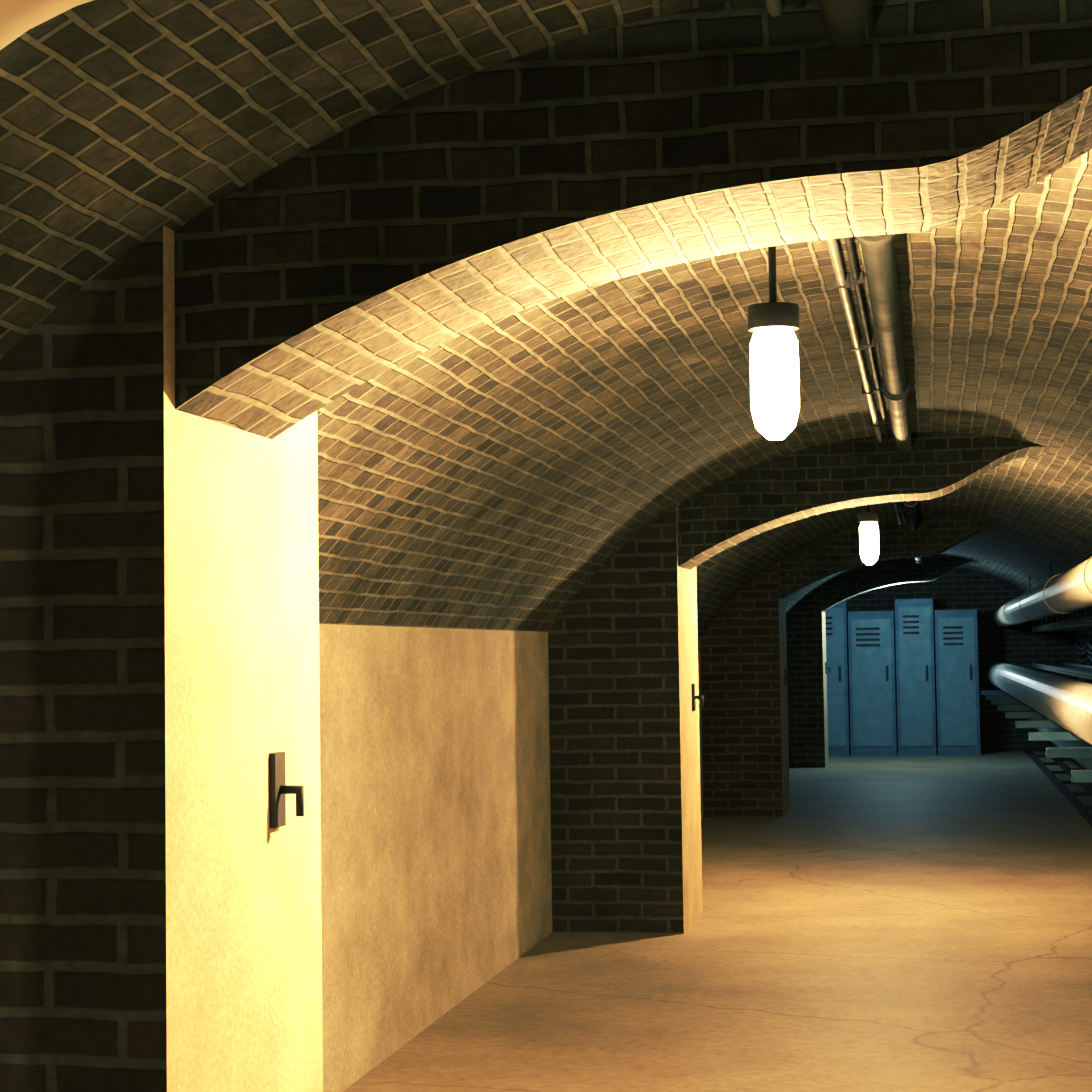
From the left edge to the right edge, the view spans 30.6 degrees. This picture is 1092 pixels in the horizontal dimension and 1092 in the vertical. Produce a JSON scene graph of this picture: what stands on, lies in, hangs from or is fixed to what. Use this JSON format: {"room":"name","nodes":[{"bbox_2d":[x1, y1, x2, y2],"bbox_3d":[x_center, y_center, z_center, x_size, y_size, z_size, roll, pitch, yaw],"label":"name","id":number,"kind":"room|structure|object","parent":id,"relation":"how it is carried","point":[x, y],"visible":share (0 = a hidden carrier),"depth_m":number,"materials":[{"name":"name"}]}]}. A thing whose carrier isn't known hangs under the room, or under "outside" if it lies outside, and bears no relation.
{"room":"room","nodes":[
{"label":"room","id":0,"kind":"room"},
{"bbox_2d":[0,225,322,1091],"bbox_3d":[-0.862,0.540,3.715,0.660,2.147,0.840,-1,-3,11],"label":"wall","id":1,"kind":"structure","parent":0,"point":[160,905],"depth_m":3.31,"materials":[{"name":"brick"}]},
{"bbox_2d":[269,752,303,827],"bbox_3d":[-0.486,0.461,3.779,0.058,0.140,0.060,-1,-3,11],"label":"hook","id":2,"kind":"object","parent":1,"relation":"attached to","point":[279,789],"visible":0.94,"depth_m":3.77,"materials":[{"name":"metal"}]},
{"bbox_2d":[319,624,703,1091],"bbox_3d":[-1.169,0.906,4.622,0.300,1.520,45.000,-1,-3,11],"label":"wall","id":3,"kind":"structure","parent":0,"point":[436,878],"depth_m":7.50,"materials":[{"name":"paint"}]},
{"bbox_2d":[0,0,1091,636],"bbox_3d":[0.768,-0.355,4.312,3.680,0.950,45.000,-1,-3,11],"label":"ceiling","id":4,"kind":"structure","parent":0,"point":[534,468],"depth_m":5.67,"materials":[{"name":"brick"}]},
{"bbox_2d":[0,0,92,49],"bbox_3d":[-1.625,-0.099,-8.137,2.080,2.206,19.600,-1,-3,11],"label":"rib","id":5,"kind":"object","parent":4,"relation":"hanging from","point":[18,18],"visible":1,"depth_m":1.50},
{"bbox_2d":[174,0,1091,438],"bbox_3d":[0.312,-0.558,3.421,1.850,0.666,0.500,-1,-3,11],"label":"brick arch","id":6,"kind":"object","parent":4,"relation":"attached to","point":[320,274],"visible":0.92,"depth_m":3.25,"materials":[{"name":"brick"}]},
{"bbox_2d":[747,246,799,439],"bbox_3d":[0.486,-0.510,4.272,0.110,0.565,0.110,-1,-3,11],"label":"ceiling lamp","id":7,"kind":"object","parent":4,"relation":"hanging from","point":[773,324],"visible":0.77,"depth_m":4.22,"materials":[{"name":"white glass"}]},
{"bbox_2d":[765,0,908,558],"bbox_3d":[0.612,-0.798,4.364,0.082,0.040,44.900,-1,-3,11],"label":"conduit","id":8,"kind":"object","parent":4,"relation":"attached to","point":[842,281],"visible":0.23,"depth_m":6.19,"materials":[{"name":"metal"}]},
{"bbox_2d":[677,432,1050,569],"bbox_3d":[1.595,-0.227,10.091,1.850,0.666,0.500,-1,-3,11],"label":"brick arch","id":9,"kind":"object","parent":4,"relation":"attached to","point":[716,519],"visible":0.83,"depth_m":9.89,"materials":[{"name":"brick"}]},
{"bbox_2d":[858,504,878,564],"bbox_3d":[1.768,-0.179,10.942,0.110,0.565,0.110,-1,-3,11],"label":"ceiling lamp","id":10,"kind":"object","parent":4,"relation":"hanging from","point":[869,538],"visible":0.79,"depth_m":10.89,"materials":[{"name":"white glass"}]},
{"bbox_2d":[819,0,922,563],"bbox_3d":[0.708,-0.762,4.344,0.104,0.104,44.900,-1,-3,11],"label":"ceiling pipe","id":11,"kind":"object","parent":4,"relation":"attached to","point":[848,24],"visible":0.44,"depth_m":5.36,"materials":[{"name":"grey metal"}]},
{"bbox_2d":[778,518,1000,598],"bbox_3d":[2.877,0.104,16.761,1.850,0.666,0.500,-1,-3,11],"label":"brick arch","id":12,"kind":"object","parent":4,"relation":"attached to","point":[816,561],"visible":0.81,"depth_m":16.57,"materials":[{"name":"brick"}]},
{"bbox_2d":[821,555,979,611],"bbox_3d":[4.159,0.435,23.430,1.850,0.666,0.500,-1,-3,11],"label":"brick arch","id":13,"kind":"object","parent":4,"relation":"attached to","point":[853,583],"visible":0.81,"depth_m":23.23,"materials":[{"name":"brick"}]},
{"bbox_2d":[1004,576,1030,623],"bbox_3d":[5.097,0.588,21.581,0.291,0.521,0.010,-1,-3,11],"label":"hanger","id":14,"kind":"object","parent":4,"relation":"hanging from","point":[1013,599],"visible":0.46,"depth_m":21.57,"materials":[{"name":"metal"}]},
{"bbox_2d":[1019,562,1051,619],"bbox_3d":[4.380,0.403,17.854,0.291,0.521,0.010,-1,-3,11],"label":"hanger","id":15,"kind":"object","parent":4,"relation":"hanging from","point":[1031,589],"visible":0.5,"depth_m":17.84,"materials":[{"name":"metal"}]},
{"bbox_2d":[1032,607,1091,631],"bbox_3d":[2.273,-0.190,4.015,0.359,0.430,44.806,-1,-3,11],"label":"cable tray","id":16,"kind":"object","parent":4,"relation":"attached to","point":[1079,623],"visible":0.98,"depth_m":20.08,"materials":[{"name":"silver metal"}]},
{"bbox_2d":[1043,540,1083,613],"bbox_3d":[3.664,0.218,14.126,0.291,0.521,0.010,-1,-3,11],"label":"hanger","id":17,"kind":"object","parent":4,"relation":"hanging from","point":[1059,574],"visible":0.54,"depth_m":14.12,"materials":[{"name":"metal"}]},
{"bbox_2d":[1083,556,1091,593],"bbox_3d":[2.947,0.033,10.399,0.291,0.521,0.010,-1,-3,11],"label":"hanger","id":18,"kind":"object","parent":4,"relation":"hanging from","point":[1084,574],"visible":1,"depth_m":10.42,"materials":[{"name":"metal"}]},
{"bbox_2d":[548,506,702,933],"bbox_3d":[0.420,0.871,10.385,0.660,2.147,0.840,-1,-3,11],"label":"wall","id":19,"kind":"structure","parent":0,"point":[626,847],"depth_m":9.97,"materials":[{"name":"brick"}]},
{"bbox_2d":[692,684,703,710],"bbox_3d":[0.796,0.792,10.449,0.058,0.140,0.060,-1,-3,11],"label":"door handle","id":20,"kind":"object","parent":19,"relation":"attached to","point":[694,697],"visible":1,"depth_m":10.44,"materials":[{"name":"metal"}]},
{"bbox_2d":[343,751,1091,1091],"bbox_3d":[0.796,1.617,4.209,4.280,0.001,45.000,-1,-3,11],"label":"floor","id":21,"kind":"structure","parent":0,"point":[897,923],"depth_m":8.73,"materials":[{"name":"concrete"}]},
{"bbox_2d":[825,600,848,755],"bbox_3d":[3.652,1.718,26.025,0.580,2.000,0.615,-1,-3,11],"label":"tall cabinet","id":22,"kind":"object","parent":21,"relation":"on","point":[837,617],"depth_m":25.70,"materials":[{"name":"metal"}]},
{"bbox_2d":[849,611,896,755],"bbox_3d":[4.243,1.778,25.909,0.580,1.850,0.615,-1,-3,11],"label":"tall cabinet","id":23,"kind":"object","parent":21,"relation":"on","point":[864,716],"depth_m":25.61,"materials":[{"name":"metal"}]},
{"bbox_2d":[893,598,936,755],"bbox_3d":[4.782,1.690,25.810,0.480,2.000,0.615,-1,-3,11],"label":"tall cabinet","id":24,"kind":"object","parent":21,"relation":"on","point":[916,714],"depth_m":25.51,"materials":[{"name":"metal"}]},
{"bbox_2d":[933,610,980,754],"bbox_3d":[5.298,1.752,25.707,0.530,1.850,0.615,-1,-3,11],"label":"tall cabinet","id":25,"kind":"object","parent":21,"relation":"on","point":[958,710],"depth_m":25.41,"materials":[{"name":"metal"}]},
{"bbox_2d":[986,672,1066,750],"bbox_3d":[5.352,1.705,21.476,1.205,1.500,0.058,-1,-3,11],"label":"support","id":26,"kind":"object","parent":21,"relation":"on","point":[1002,696],"visible":0.31,"depth_m":21.53,"materials":[{"name":"metal"}]},
{"bbox_2d":[981,635,1086,742],"bbox_3d":[5.710,1.798,23.340,1.205,1.500,0.058,-1,-3,11],"label":"support","id":27,"kind":"object","parent":21,"relation":"on","point":[1082,641],"visible":0.17,"depth_m":23.28,"materials":[{"name":"metal"}]},
{"bbox_2d":[991,675,1079,760],"bbox_3d":[4.994,1.613,19.613,1.205,1.500,0.058,-1,-3,11],"label":"support","id":28,"kind":"object","parent":21,"relation":"on","point":[1005,701],"visible":0.29,"depth_m":19.66,"materials":[{"name":"metal"}]},
{"bbox_2d":[1015,720,1062,727],"bbox_3d":[3.919,1.335,14.022,1.205,1.500,0.058,-1,-3,11],"label":"support","id":29,"kind":"object","parent":21,"relation":"on","point":[1038,724],"visible":0.47,"depth_m":14.09,"materials":[{"name":"metal"}]},
{"bbox_2d":[986,662,1091,744],"bbox_3d":[2.186,1.133,6.642,0.400,1.181,39.650,-1,-3,11],"label":"pipe","id":30,"kind":"object","parent":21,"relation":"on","point":[1065,703],"visible":1,"depth_m":12.67,"materials":[{"name":"white metal"}]},
{"bbox_2d":[997,678,1091,772],"bbox_3d":[4.635,1.520,17.749,1.205,1.500,0.058,-1,-3,11],"label":"support","id":31,"kind":"object","parent":21,"relation":"on","point":[1012,707],"visible":0.42,"depth_m":17.80,"materials":[{"name":"metal"}]},
{"bbox_2d":[1005,712,1091,788],"bbox_3d":[4.277,1.428,15.886,1.205,1.500,0.058,-1,-3,11],"label":"support","id":32,"kind":"object","parent":21,"relation":"on","point":[1031,715],"visible":0.45,"depth_m":15.94,"materials":[{"name":"metal"}]},
{"bbox_2d":[1028,732,1081,740],"bbox_3d":[3.561,1.243,12.158,1.205,1.500,0.058,-1,-3,11],"label":"support","id":33,"kind":"object","parent":21,"relation":"on","point":[1047,736],"visible":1,"depth_m":12.22,"materials":[{"name":"metal"}]},
{"bbox_2d":[1025,748,1091,826],"bbox_3d":[2.146,1.559,3.952,0.290,0.050,44.800,-1,-3,11],"label":"track","id":34,"kind":"object","parent":21,"relation":"on","point":[1076,803],"visible":0.83,"depth_m":19.46,"materials":[{"name":"black metal"}]},
{"bbox_2d":[1046,747,1091,757],"bbox_3d":[3.202,1.150,10.295,1.205,1.500,0.058,-1,-3,11],"label":"support","id":35,"kind":"object","parent":21,"relation":"on","point":[1081,752],"visible":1,"depth_m":10.36,"materials":[{"name":"metal"}]},
{"bbox_2d":[1071,770,1091,782],"bbox_3d":[2.844,1.058,8.431,1.205,1.500,0.058,-1,-3,11],"label":"support","id":36,"kind":"object","parent":21,"relation":"on","point":[1081,776],"visible":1,"depth_m":8.51,"materials":[{"name":"metal"}]},
{"bbox_2d":[700,562,789,816],"bbox_3d":[1.702,1.202,17.054,0.660,2.147,0.840,-1,-3,11],"label":"wall","id":37,"kind":"structure","parent":0,"point":[744,694],"depth_m":16.64,"materials":[{"name":"brick"}]},
{"bbox_2d":[784,669,791,684],"bbox_3d":[2.078,1.123,17.119,0.058,0.140,0.060,-1,-3,11],"label":"hook","id":38,"kind":"object","parent":37,"relation":"attached to","point":[786,677],"visible":1,"depth_m":17.11,"materials":[{"name":"metal"}]},
{"bbox_2d":[786,586,828,767],"bbox_3d":[2.984,1.533,23.724,0.660,2.147,0.840,-1,-3,11],"label":"wall","id":39,"kind":"structure","parent":0,"point":[807,686],"depth_m":23.29,"materials":[{"name":"brick"}]},
{"bbox_2d":[847,569,1069,751],"bbox_3d":[5.049,1.447,26.492,4.280,2.550,0.300,-1,-3,11],"label":"wall","id":40,"kind":"structure","parent":0,"point":[1022,645],"depth_m":26.19,"materials":[{"name":"brick"}]},
{"bbox_2d":[1069,634,1091,683],"bbox_3d":[2.739,0.810,3.876,0.300,1.520,45.000,-1,-3,11],"label":"wall","id":41,"kind":"structure","parent":0,"point":[1073,653],"depth_m":25.02,"materials":[{"name":"brick"}]},
{"bbox_3d":[-1.813,-0.145,-15.796,1.205,1.500,0.058,-1,-3,11],"label":"support","id":42,"kind":"object","parent":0,"visible":0},
{"bbox_2d":[1027,710,1091,769],"bbox_3d":[2.184,1.134,3.966,0.300,0.300,44.900,-1,-3,11],"label":"spiral duct","id":43,"kind":"object","parent":42,"relation":"on","point":[1086,763],"visible":0.14,"depth_m":18.25,"materials":[{"name":"grey metal"}]},
{"bbox_2d":[1032,662,1091,679],"bbox_3d":[2.302,0.452,3.977,0.400,0.060,44.900,-1,-3,11],"label":"cable tray","id":44,"kind":"object","parent":42,"relation":"on","point":[1079,673],"visible":0.73,"depth_m":20.49,"materials":[{"name":"grey metal"}]},
{"bbox_2d":[1042,663,1091,672],"bbox_3d":[2.292,0.453,3.954,0.330,0.044,44.751,-1,-3,11],"label":"cables","id":45,"kind":"object","parent":44,"relation":"on","point":[1085,669],"visible":0.4,"depth_m":21.67,"materials":[{"name":"black plastic"}]},
{"bbox_2d":[1074,641,1091,662],"bbox_3d":[2.428,0.264,3.708,0.053,0.242,39.906,-1,-3,11],"label":"bundles","id":46,"kind":"object","parent":42,"relation":"hanging from","point":[1086,649],"visible":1,"depth_m":21.96,"materials":[{"name":"black"}]},
{"bbox_3d":[-2.135,-1.324,-15.676,0.426,0.650,0.010,-1,-3,11],"label":"hanger","id":47,"kind":"object","parent":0,"visible":0},
{"bbox_2d":[992,558,1091,626],"bbox_3d":[1.738,-0.159,4.116,0.260,0.260,44.900,-1,-3,11],"label":"insulated pipe","id":48,"kind":"object","parent":47,"relation":"hanging from","point":[1067,590],"visible":1,"depth_m":13.60,"materials":[{"name":"silver metal"}]}
]}

